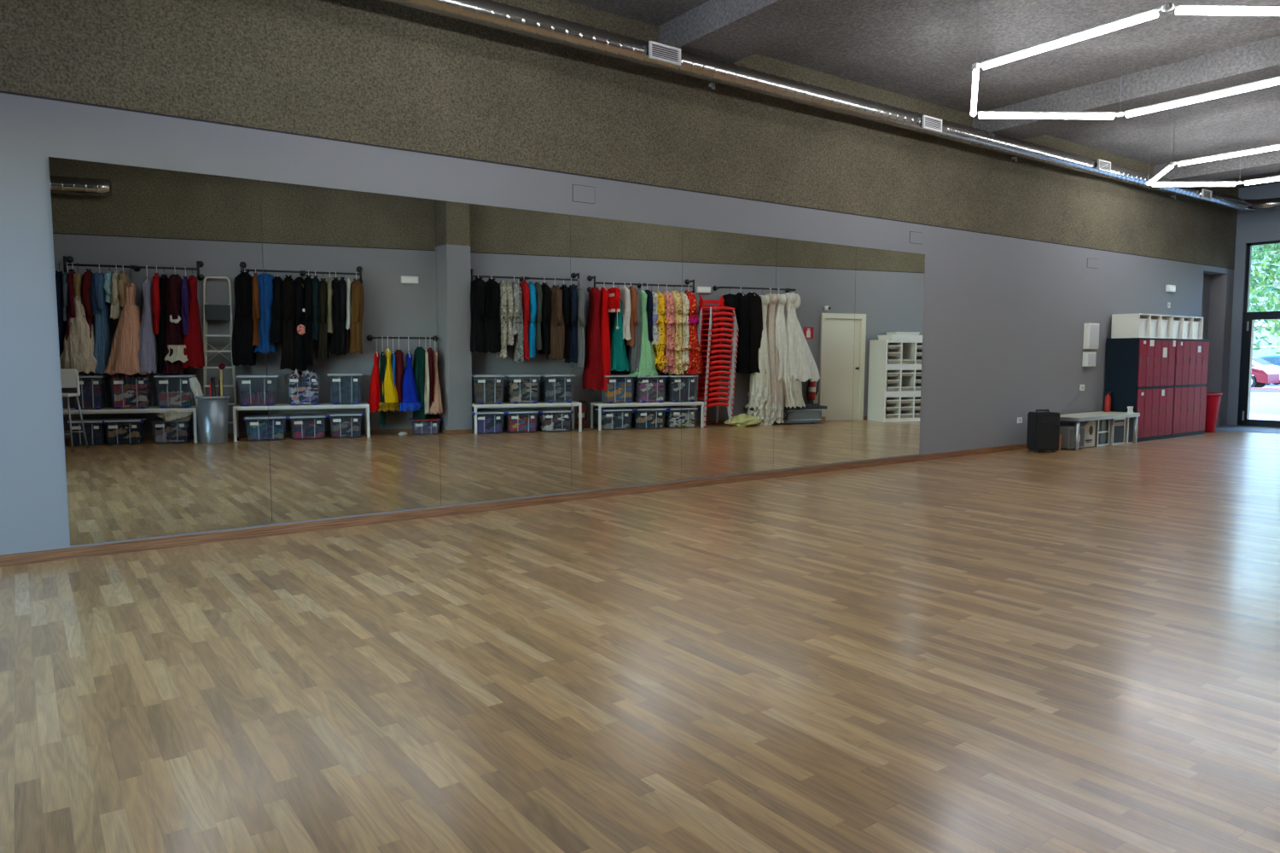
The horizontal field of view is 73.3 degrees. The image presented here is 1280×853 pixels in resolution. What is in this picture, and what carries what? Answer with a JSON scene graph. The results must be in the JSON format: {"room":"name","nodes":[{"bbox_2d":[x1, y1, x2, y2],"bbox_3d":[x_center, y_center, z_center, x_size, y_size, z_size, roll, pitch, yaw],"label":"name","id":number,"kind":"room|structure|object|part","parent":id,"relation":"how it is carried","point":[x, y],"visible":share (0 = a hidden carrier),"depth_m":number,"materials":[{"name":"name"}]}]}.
{"room":"exercise studio","nodes":[
{"label":"exercise studio","id":0,"kind":"room"},
{"bbox_2d":[0,0,1238,555],"bbox_3d":[2.719,-1.812,10.716,22.100,4.620,0.400,-3,6,-36],"label":"wall","id":1,"kind":"structure","parent":0,"point":[378,96],"depth_m":7.91,"materials":[{"name":"grey paint"}]},
{"bbox_2d":[48,157,272,546],"bbox_3d":[-3.360,-0.511,6.142,1.297,2.594,0.026,-3,6,-36],"label":"mirror panel","id":2,"kind":"object","parent":1,"relation":"attached to","point":[159,272],"visible":1,"depth_m":6.10,"materials":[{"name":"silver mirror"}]},
{"bbox_2d":[260,180,440,523],"bbox_3d":[-2.276,-0.576,6.923,1.372,2.594,0.026,-3,6,-36],"label":"mirror panel","id":3,"kind":"object","parent":1,"relation":"attached to","point":[350,276],"visible":1,"depth_m":6.88,"materials":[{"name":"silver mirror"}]},
{"bbox_2d":[435,199,571,506],"bbox_3d":[-1.185,-0.640,7.710,1.316,2.594,0.026,-3,6,-36],"label":"mirror panel","id":4,"kind":"object","parent":1,"relation":"attached to","point":[503,278],"visible":1,"depth_m":7.68,"materials":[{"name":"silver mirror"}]},
{"bbox_2d":[0,443,1028,567],"bbox_3d":[2.320,0.497,10.347,20.200,0.077,0.014,-3,6,-36],"label":"baseboard","id":5,"kind":"structure","parent":1,"relation":"attached to","point":[209,538],"depth_m":7.30,"materials":[{"name":"brown wood"}]},
{"bbox_2d":[572,184,594,203],"bbox_3d":[-0.526,-2.182,8.083,0.248,0.158,0.006,-3,6,-36],"label":"access cover","id":6,"kind":"object","parent":1,"relation":"attached to","point":[582,194],"visible":1,"depth_m":8.08,"materials":[{"name":"grey paint"}]},
{"bbox_2d":[570,215,682,491],"bbox_3d":[-0.111,-0.705,8.485,1.330,2.594,0.026,-3,6,-36],"label":"mirror panel","id":7,"kind":"object","parent":1,"relation":"attached to","point":[625,276],"visible":1,"depth_m":8.46,"materials":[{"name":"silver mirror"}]},
{"bbox_2d":[680,226,776,479],"bbox_3d":[0.971,-0.769,9.264,1.333,2.594,0.026,-3,6,-36],"label":"mirror panel","id":8,"kind":"object","parent":1,"relation":"attached to","point":[729,279],"visible":1,"depth_m":9.24,"materials":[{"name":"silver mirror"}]},
{"bbox_2d":[773,238,855,470],"bbox_3d":[2.051,-0.833,10.043,1.327,2.594,0.026,-3,6,-36],"label":"mirror panel","id":9,"kind":"object","parent":1,"relation":"attached to","point":[815,282],"visible":1,"depth_m":10.02,"materials":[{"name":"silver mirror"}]},
{"bbox_2d":[380,0,1279,210],"bbox_3d":[3.144,-3.656,10.169,21.540,0.210,2.934,-3,5,-28],"label":"ventilation duct","id":10,"kind":"object","parent":1,"relation":"attached to","point":[501,16],"visible":0.98,"depth_m":8.82,"materials":[{"name":"metal"}]},
{"bbox_2d":[648,40,680,65],"bbox_3d":[0.234,-3.461,7.984,0.360,0.150,0.024,-3,6,-36],"label":"vent grille","id":11,"kind":"object","parent":10,"relation":"attached to","point":[657,51],"depth_m":7.98,"materials":[{"name":"white metal"}]},
{"bbox_2d":[922,115,942,132],"bbox_3d":[3.515,-3.641,10.351,0.360,0.150,0.024,-3,6,-36],"label":"vent grille","id":12,"kind":"object","parent":10,"relation":"attached to","point":[928,123],"depth_m":10.35,"materials":[{"name":"white metal"}]},
{"bbox_2d":[1097,158,1111,172],"bbox_3d":[6.894,-3.873,12.785,0.360,0.150,0.024,-3,6,-36],"label":"vent grille","id":13,"kind":"object","parent":10,"relation":"attached to","point":[1102,165],"depth_m":12.79,"materials":[{"name":"white metal"}]},
{"bbox_2d":[1201,188,1212,199],"bbox_3d":[9.803,-4.016,14.884,0.360,0.150,0.024,-3,6,-36],"label":"vent grille","id":14,"kind":"object","parent":10,"relation":"attached to","point":[1206,194],"depth_m":14.88,"materials":[{"name":"white metal"}]},
{"bbox_2d":[851,246,925,461],"bbox_3d":[3.131,-0.898,10.822,1.334,2.594,0.026,-3,6,-36],"label":"mirror panel","id":15,"kind":"object","parent":1,"relation":"attached to","point":[889,285],"visible":1,"depth_m":10.80,"materials":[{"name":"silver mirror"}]},
{"bbox_2d":[909,231,922,244],"bbox_3d":[3.533,-2.414,11.010,0.258,0.148,0.006,-3,6,-36],"label":"access cover","id":16,"kind":"object","parent":1,"relation":"attached to","point":[915,237],"visible":1,"depth_m":11.00,"materials":[{"name":"grey paint"}]},
{"bbox_2d":[1017,417,1022,423],"bbox_3d":[5.593,-0.093,12.676,0.120,0.085,0.014,-3,6,-36],"label":"wall socket","id":17,"kind":"object","parent":1,"relation":"attached to","point":[1019,419],"visible":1,"depth_m":12.67,"materials":[{"name":"white plastic"}]},
{"bbox_2d":[1079,384,1084,390],"bbox_3d":[7.025,-0.618,13.675,0.140,0.100,0.014,-3,6,-36],"label":"wall socket","id":18,"kind":"object","parent":1,"relation":"attached to","point":[1081,386],"visible":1,"depth_m":13.66,"materials":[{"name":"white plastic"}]},
{"bbox_2d":[1082,352,1096,366],"bbox_3d":[7.143,-1.070,13.681,0.280,0.230,0.088,-3,6,-36],"label":"electrical panel","id":19,"kind":"object","parent":1,"relation":"attached to","point":[1089,358],"visible":1,"depth_m":13.62,"materials":[{"name":"white plastic"}]},
{"bbox_2d":[1082,323,1099,349],"bbox_3d":[7.169,-1.435,13.665,0.320,0.410,0.098,-3,6,-36],"label":"electrical panel","id":20,"kind":"object","parent":1,"relation":"attached to","point":[1090,331],"visible":1,"depth_m":13.59,"materials":[{"name":"white plastic"}]},
{"bbox_2d":[1087,257,1098,268],"bbox_3d":[7.171,-2.586,13.636,0.338,0.148,0.006,-3,6,-36],"label":"access cover","id":21,"kind":"object","parent":1,"relation":"attached to","point":[1091,263],"visible":1,"depth_m":13.63,"materials":[{"name":"grey paint"}]},
{"bbox_2d":[1165,285,1175,292],"bbox_3d":[9.391,-2.442,15.225,0.280,0.120,0.058,-3,6,-36],"label":"emergency light","id":22,"kind":"object","parent":1,"relation":"attached to","point":[1172,288],"visible":1,"depth_m":15.17,"materials":[{"name":"white plastic"}]},
{"bbox_2d":[1169,286,1175,290],"bbox_3d":[9.405,-2.433,15.206,0.240,0.075,0.009,-3,6,-36],"label":"diffuser","id":23,"kind":"object","parent":22,"relation":"attached to","point":[1171,288],"depth_m":15.20,"materials":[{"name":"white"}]},
{"bbox_2d":[1215,425,1279,434],"bbox_3d":[12.166,0.128,15.124,1.370,0.006,4.351,-3,6,-36],"label":"trim","id":24,"kind":"structure","parent":1,"relation":"attached to","point":[1236,428],"depth_m":16.05,"materials":[{"name":"tile"}]},
{"bbox_2d":[0,430,1279,852],"bbox_3d":[5.987,0.933,6.411,22.100,0.200,11.626,-3,6,-36],"label":"floor","id":25,"kind":"structure","parent":0,"point":[1018,651],"depth_m":3.69,"materials":[{"name":"laminate"}]},
{"bbox_2d":[1026,409,1060,453],"bbox_3d":[5.791,0.058,12.387,0.367,0.612,0.321,-1,5,-8],"label":"suitcase","id":26,"kind":"object","parent":25,"relation":"on","point":[1044,427],"visible":1,"depth_m":12.24,"materials":[{"name":"black plastic"}]},
{"bbox_3d":[5.788,-0.218,12.377,0.214,0.061,0.028,-1,5,-8],"label":"carry handle","id":27,"kind":"part","parent":26,"relation":"part of","materials":[{"name":"black plastic"}]},
{"bbox_2d":[1058,435,1061,450],"bbox_3d":[6.065,0.231,12.612,0.090,0.230,0.180,-3,6,-36],"label":"wooden box","id":28,"kind":"object","parent":25,"relation":"on","point":[1060,439],"visible":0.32,"depth_m":12.55,"materials":[{"name":"orange wood"}]},
{"bbox_2d":[1059,424,1084,449],"bbox_3d":[6.375,0.162,12.772,0.340,0.340,0.276,-2,5,-24],"label":"amplifier","id":29,"kind":"object","parent":25,"relation":"on","point":[1067,433],"visible":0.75,"depth_m":12.65,"materials":[{"name":"grey plastic"}]},
{"bbox_2d":[1069,428,1084,447],"bbox_3d":[6.425,0.161,12.659,0.290,0.260,0.012,-2,5,-24],"label":"speaker grille","id":30,"kind":"object","parent":29,"relation":"attached to","point":[1072,431],"depth_m":12.64,"materials":[{"name":"grey fabric"}]},
{"bbox_2d":[1072,420,1095,447],"bbox_3d":[6.670,0.109,12.990,0.370,0.390,0.207,-3,5,-30],"label":"amplifier","id":31,"kind":"object","parent":25,"relation":"on","point":[1090,426],"visible":0.55,"depth_m":12.93,"materials":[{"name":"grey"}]},
{"bbox_2d":[1059,411,1140,450],"bbox_3d":[6.949,0.052,13.264,1.874,0.480,0.584,-3,6,-36],"label":"table","id":32,"kind":"object","parent":25,"relation":"on","point":[1077,417],"visible":0.69,"depth_m":13.04,"materials":[{"name":"beige"}]},
{"bbox_3d":[6.370,0.120,12.540,0.050,0.460,0.050,-3,6,-36],"label":"leg","id":33,"kind":"part","parent":32,"relation":"part of","materials":[{"name":"silver metal"}]},
{"bbox_2d":[1104,391,1112,412],"bbox_3d":[7.533,-0.400,13.856,0.102,0.324,0.121,1,5,18],"label":"fire extinguisher","id":34,"kind":"object","parent":32,"relation":"on","point":[1108,398],"visible":1,"depth_m":13.81,"materials":[{"name":"red metal"}]},
{"bbox_2d":[1127,406,1133,413],"bbox_3d":[7.721,-0.264,13.551,0.114,0.100,0.078,-3,6,-36],"label":"cup","id":35,"kind":"object","parent":32,"relation":"on","point":[1130,409],"visible":1,"depth_m":13.52,"materials":[{"name":"white paper"}]},
{"bbox_3d":[7.820,0.034,13.585,0.050,0.460,0.050,-3,6,-36],"label":"leg","id":36,"kind":"part","parent":32,"relation":"part of","materials":[{"name":"silver metal"}]},
{"bbox_2d":[1094,418,1110,447],"bbox_3d":[7.038,0.075,13.287,0.380,0.430,0.240,-3,6,-36],"label":"flight case","id":37,"kind":"object","parent":25,"relation":"on","point":[1102,427],"visible":0.62,"depth_m":13.19,"materials":[{"name":"silver"}]},
{"bbox_2d":[1109,418,1125,445],"bbox_3d":[7.391,0.064,13.482,0.330,0.420,0.237,-3,5,-31],"label":"amplifier","id":38,"kind":"object","parent":25,"relation":"on","point":[1117,426],"visible":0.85,"depth_m":13.37,"materials":[{"name":"black"}]},
{"bbox_2d":[1113,427,1123,442],"bbox_3d":[7.447,0.126,13.393,0.260,0.210,0.010,-3,5,-31],"label":"speaker grille","id":39,"kind":"object","parent":38,"relation":"attached to","point":[1118,432],"depth_m":13.39,"materials":[{"name":"grey fabric"}]},
{"bbox_2d":[1124,417,1134,443],"bbox_3d":[7.604,0.037,13.714,0.224,0.435,0.424,-3,6,-36],"label":"flight case","id":40,"kind":"object","parent":25,"relation":"on","point":[1129,421],"visible":0.34,"depth_m":13.53,"materials":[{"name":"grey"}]},
{"bbox_2d":[1104,337,1175,442],"bbox_3d":[8.269,-0.620,14.227,1.300,1.660,0.520,-3,6,-36],"label":"lockers","id":41,"kind":"object","parent":25,"relation":"on","point":[1139,372],"visible":0.98,"depth_m":13.91,"materials":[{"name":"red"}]},
{"bbox_3d":[7.996,-0.204,13.770,0.246,0.775,0.026,-3,6,-36],"label":"locker door","id":42,"kind":"part","parent":41,"relation":"part of","materials":[{"name":"red metal"}]},
{"bbox_2d":[1111,313,1172,338],"bbox_3d":[8.270,-1.643,14.175,1.180,0.390,0.420,-3,6,-36],"label":"cube shelf","id":43,"kind":"object","parent":41,"relation":"on","point":[1123,325],"visible":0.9,"depth_m":13.90,"materials":[{"name":"white paint"}]},
{"bbox_2d":[1139,319,1147,337],"bbox_3d":[7.964,-1.597,13.956,0.335,0.285,0.356,-3,6,-36],"label":"storage bin","id":44,"kind":"object","parent":43,"relation":"in","point":[1143,322],"visible":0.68,"depth_m":13.84,"materials":[{"name":"white plastic"}]},
{"bbox_2d":[1150,319,1158,337],"bbox_3d":[8.270,-1.615,14.177,0.335,0.285,0.356,-3,6,-36],"label":"storage bin","id":45,"kind":"object","parent":43,"relation":"in","point":[1154,322],"visible":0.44,"depth_m":14.06,"materials":[{"name":"white"}]},
{"bbox_2d":[1161,320,1169,337],"bbox_3d":[8.577,-1.633,14.398,0.335,0.285,0.356,-3,6,-36],"label":"storage bin","id":46,"kind":"object","parent":43,"relation":"in","point":[1164,322],"visible":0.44,"depth_m":14.29,"materials":[{"name":"white plastic"}]},
{"bbox_3d":[7.994,-1.004,13.707,0.246,0.740,0.026,-3,6,-36],"label":"locker door","id":47,"kind":"part","parent":41,"relation":"part of","materials":[{"name":"red metal"}]},
{"bbox_3d":[8.202,-0.216,13.919,0.246,0.775,0.026,-3,6,-36],"label":"locker door","id":48,"kind":"part","parent":41,"relation":"part of","materials":[{"name":"red metal"}]},
{"bbox_3d":[8.200,-1.016,13.856,0.246,0.740,0.026,-3,6,-36],"label":"locker door","id":49,"kind":"part","parent":41,"relation":"part of","materials":[{"name":"red metal"}]},
{"bbox_3d":[8.408,-0.229,14.067,0.246,0.775,0.026,-3,6,-36],"label":"locker door","id":50,"kind":"part","parent":41,"relation":"part of","materials":[{"name":"red metal"}]},
{"bbox_3d":[8.405,-1.029,14.004,0.246,0.740,0.026,-3,6,-36],"label":"locker door","id":51,"kind":"part","parent":41,"relation":"part of","materials":[{"name":"red metal"}]},
{"bbox_3d":[8.614,-0.241,14.215,0.246,0.775,0.026,-3,6,-36],"label":"locker door","id":52,"kind":"part","parent":41,"relation":"part of","materials":[{"name":"red"}]},
{"bbox_3d":[8.611,-1.041,14.153,0.246,0.740,0.026,-3,6,-36],"label":"locker door","id":53,"kind":"part","parent":41,"relation":"part of","materials":[{"name":"red metal"}]},
{"bbox_3d":[8.819,-0.253,14.364,0.246,0.775,0.026,-3,6,-36],"label":"locker door","id":54,"kind":"part","parent":41,"relation":"part of","materials":[{"name":"red"}]},
{"bbox_3d":[8.817,-1.053,14.301,0.246,0.740,0.026,-3,6,-36],"label":"locker door","id":55,"kind":"part","parent":41,"relation":"part of","materials":[{"name":"red metal"}]},
{"bbox_2d":[1171,338,1209,437],"bbox_3d":[9.330,-0.683,14.992,1.300,1.660,0.520,-3,6,-36],"label":"lockers","id":56,"kind":"object","parent":25,"relation":"on","point":[1191,356],"visible":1,"depth_m":14.76,"materials":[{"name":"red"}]},
{"bbox_3d":[9.058,-0.267,14.535,0.246,0.775,0.026,-3,6,-36],"label":"locker door","id":57,"kind":"part","parent":56,"relation":"part of","materials":[{"name":"red metal"}]},
{"bbox_3d":[9.055,-1.067,14.473,0.246,0.740,0.026,-3,6,-36],"label":"locker door","id":58,"kind":"part","parent":56,"relation":"part of","materials":[{"name":"red metal"}]},
{"bbox_3d":[9.263,-0.280,14.684,0.246,0.775,0.026,-3,6,-36],"label":"locker door","id":59,"kind":"part","parent":56,"relation":"part of","materials":[{"name":"red metal"}]},
{"bbox_3d":[9.261,-1.080,14.621,0.246,0.740,0.026,-3,6,-36],"label":"locker door","id":60,"kind":"part","parent":56,"relation":"part of","materials":[{"name":"red"}]},
{"bbox_2d":[1171,315,1203,339],"bbox_3d":[9.243,-1.701,14.876,1.180,0.390,0.420,-3,6,-36],"label":"cube shelf","id":61,"kind":"object","parent":56,"relation":"on","point":[1182,318],"visible":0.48,"depth_m":14.82,"materials":[{"name":"white paint"}]},
{"bbox_2d":[1172,320,1181,337],"bbox_3d":[8.936,-1.655,14.657,0.335,0.285,0.356,-3,6,-36],"label":"storage bin","id":62,"kind":"object","parent":61,"relation":"in","point":[1176,323],"visible":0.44,"depth_m":14.55,"materials":[{"name":"white plastic"}]},
{"bbox_2d":[1183,320,1190,337],"bbox_3d":[9.243,-1.673,14.878,0.335,0.285,0.356,-3,6,-36],"label":"storage bin","id":63,"kind":"object","parent":61,"relation":"in","point":[1186,324],"visible":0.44,"depth_m":14.77,"materials":[{"name":"white"}]},
{"bbox_2d":[1192,321,1199,337],"bbox_3d":[9.550,-1.691,15.099,0.335,0.285,0.356,-3,6,-36],"label":"storage bin","id":64,"kind":"object","parent":61,"relation":"in","point":[1195,328],"visible":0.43,"depth_m":14.99,"materials":[{"name":"white plastic"}]},
{"bbox_3d":[9.469,-0.292,14.832,0.246,0.775,0.026,-3,6,-36],"label":"locker door","id":65,"kind":"part","parent":56,"relation":"part of","materials":[{"name":"red metal"}]},
{"bbox_3d":[9.467,-1.092,14.769,0.246,0.740,0.026,-3,6,-36],"label":"locker door","id":66,"kind":"part","parent":56,"relation":"part of","materials":[{"name":"red metal"}]},
{"bbox_3d":[9.675,-0.304,14.980,0.246,0.775,0.026,-3,6,-36],"label":"locker door","id":67,"kind":"part","parent":56,"relation":"part of","materials":[{"name":"red metal"}]},
{"bbox_3d":[9.673,-1.104,14.918,0.246,0.740,0.026,-3,6,-36],"label":"locker door","id":68,"kind":"part","parent":56,"relation":"part of","materials":[{"name":"red metal"}]},
{"bbox_3d":[9.881,-0.316,15.129,0.246,0.775,0.026,-3,6,-36],"label":"locker door","id":69,"kind":"part","parent":56,"relation":"part of","materials":[{"name":"red"}]},
{"bbox_3d":[9.878,-1.116,15.066,0.246,0.740,0.026,-3,6,-36],"label":"locker door","id":70,"kind":"part","parent":56,"relation":"part of","materials":[{"name":"red"}]},
{"bbox_2d":[1204,392,1222,432],"bbox_3d":[10.249,-0.255,15.585,0.470,0.708,0.470,-3,6,-36],"label":"waste bin","id":71,"kind":"object","parent":25,"relation":"on","point":[1213,398],"visible":0.49,"depth_m":15.41,"materials":[{"name":"red plastic"}]},
{"bbox_2d":[564,0,1279,188],"bbox_3d":[6.013,-3.874,6.063,22.200,0.200,11.626,-3,6,-36],"label":"ceiling","id":72,"kind":"structure","parent":0,"point":[925,50],"depth_m":9.22,"materials":[{"name":"grey concrete"}]},
{"bbox_2d":[658,0,884,63],"bbox_3d":[3.728,-3.478,4.231,0.720,0.290,11.096,-3,6,-36],"label":"ceiling beam","id":73,"kind":"structure","parent":72,"relation":"attached to","point":[730,32],"depth_m":7.82,"materials":[{"name":"grey concrete"}]},
{"bbox_2d":[969,0,1279,119],"bbox_3d":[4.669,-3.594,8.027,2.800,0.634,3.538,-3,6,-36],"label":"tube light","id":74,"kind":"object","parent":72,"relation":"hanging from","point":[1207,9],"visible":1,"depth_m":7.72,"materials":[{"name":"white plastic"}]},
{"bbox_2d":[971,35,1279,139],"bbox_3d":[8.022,-3.734,7.327,0.720,0.290,11.096,-3,6,-36],"label":"ceiling beam","id":75,"kind":"structure","parent":72,"relation":"attached to","point":[1257,61],"depth_m":9.87,"materials":[{"name":"grey concrete"}]},
{"bbox_2d":[1145,120,1279,186],"bbox_3d":[8.686,-3.920,12.024,2.366,0.634,3.044,-3,6,-36],"label":"tube light","id":76,"kind":"object","parent":72,"relation":"hanging from","point":[1274,147],"visible":1,"depth_m":12.51,"materials":[{"name":"white plastic"}]},
{"bbox_2d":[1153,149,1279,181],"bbox_3d":[12.316,-3.989,10.423,0.720,0.290,11.096,-3,6,-36],"label":"ceiling beam","id":77,"kind":"structure","parent":72,"relation":"attached to","point":[1269,161],"depth_m":13.95,"materials":[{"name":"grey concrete"}]},
{"bbox_2d":[1226,182,1279,425],"bbox_3d":[12.819,-2.211,15.420,0.200,4.620,3.790,-3,6,-36],"label":"wall","id":78,"kind":"structure","parent":0,"point":[1253,226],"depth_m":16.72,"materials":[{"name":"grey paint"}]},
{"bbox_2d":[1237,320,1279,427],"bbox_3d":[12.634,-0.953,15.684,0.192,2.070,2.950,-3,6,-36],"label":"door","id":79,"kind":"structure","parent":78,"relation":"in","point":[1243,419],"depth_m":16.78,"materials":[{"name":"black metal"}]},
{"bbox_2d":[1241,425,1279,428],"bbox_3d":[12.671,0.070,15.788,0.230,0.015,2.950,-3,6,-36],"label":"trim","id":80,"kind":"structure","parent":78,"relation":"attached to","point":[1242,426],"depth_m":16.57,"materials":[{"name":"silver metal"}]},
{"bbox_2d":[1242,240,1279,319],"bbox_3d":[12.658,-2.724,15.566,0.120,1.480,2.950,-3,6,-36],"label":"window","id":81,"kind":"structure","parent":78,"relation":"in","point":[1260,315],"depth_m":16.67,"materials":[{"name":"black metal"}]},
{"label":"outside","id":82,"kind":"structure","parent":0,"visible":0},
{"bbox_2d":[1250,384,1279,392],"bbox_3d":[56.316,-1.784,40.719,51.000,0.250,120.000,-3,6,-36],"label":"ground","id":83,"kind":"structure","parent":82,"point":[1271,386],"depth_m":40.91,"materials":[{"name":"concrete"}]},
{"bbox_2d":[1248,244,1279,357],"bbox_3d":[70.028,-12.393,70.899,14.500,16.100,70.000,-3,6,-36],"label":"apartment building","id":84,"kind":"structure","parent":83,"relation":"on","point":[1264,352],"depth_m":78.03,"materials":[{"name":"grey"}]},
{"bbox_2d":[1248,246,1279,331],"bbox_3d":[32.331,-8.354,49.980,10.251,11.663,9.538,-3,5,-33],"label":"tree","id":85,"kind":"object","parent":83,"relation":"on","point":[1253,248],"visible":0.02,"depth_m":48.22,"materials":[{"name":"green plant"}]},
{"bbox_2d":[1250,364,1279,387],"bbox_3d":[27.737,-2.615,41.089,1.960,1.520,4.240,-4,6,-39],"label":"parked car","id":86,"kind":"object","parent":83,"relation":"on","point":[1262,376],"visible":0.25,"depth_m":39.35,"materials":[{"name":"red paint"}]},
{"bbox_2d":[1250,387,1279,390],"bbox_3d":[33.231,-1.066,30.215,0.250,0.100,70.000,-3,6,-36],"label":"kerb","id":87,"kind":"object","parent":83,"relation":"on","point":[1252,388],"depth_m":37.90,"materials":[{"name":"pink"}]},
{"bbox_2d":[1251,356,1279,384],"bbox_3d":[32.449,-3.040,46.331,1.960,1.520,4.240,-3,6,-36],"label":"parked car","id":88,"kind":"object","parent":83,"relation":"on","point":[1258,362],"visible":0.12,"depth_m":45.15,"materials":[{"name":"white paint"}]},
{"bbox_2d":[1260,355,1279,366],"bbox_3d":[37.256,-3.269,49.059,1.960,1.520,4.240,-4,6,-39],"label":"parked car","id":89,"kind":"object","parent":83,"relation":"on","point":[1275,360],"visible":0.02,"depth_m":49.12,"materials":[{"name":"blue paint"}]},
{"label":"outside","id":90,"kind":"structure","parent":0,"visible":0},
{"bbox_2d":[1249,413,1279,420],"bbox_3d":[17.870,0.421,12.996,4.900,0.220,120.000,-3,6,-36],"label":"pavement","id":91,"kind":"structure","parent":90,"point":[1254,416],"depth_m":19.98,"materials":[{"name":"concrete"}]},
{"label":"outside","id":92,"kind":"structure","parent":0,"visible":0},
{"bbox_2d":[1249,391,1279,414],"bbox_3d":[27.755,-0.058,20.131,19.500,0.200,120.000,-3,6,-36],"label":"road","id":93,"kind":"structure","parent":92,"point":[1266,403],"depth_m":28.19,"materials":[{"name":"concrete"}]},
{"bbox_2d":[1248,243,1279,354],"bbox_3d":[20.627,-4.451,22.652,11.133,8.238,10.835,2,5,21],"label":"plane tree","id":94,"kind":"object","parent":93,"relation":"on","point":[1265,280],"visible":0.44,"depth_m":24.43,"materials":[{"name":"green plant"}]}
]}

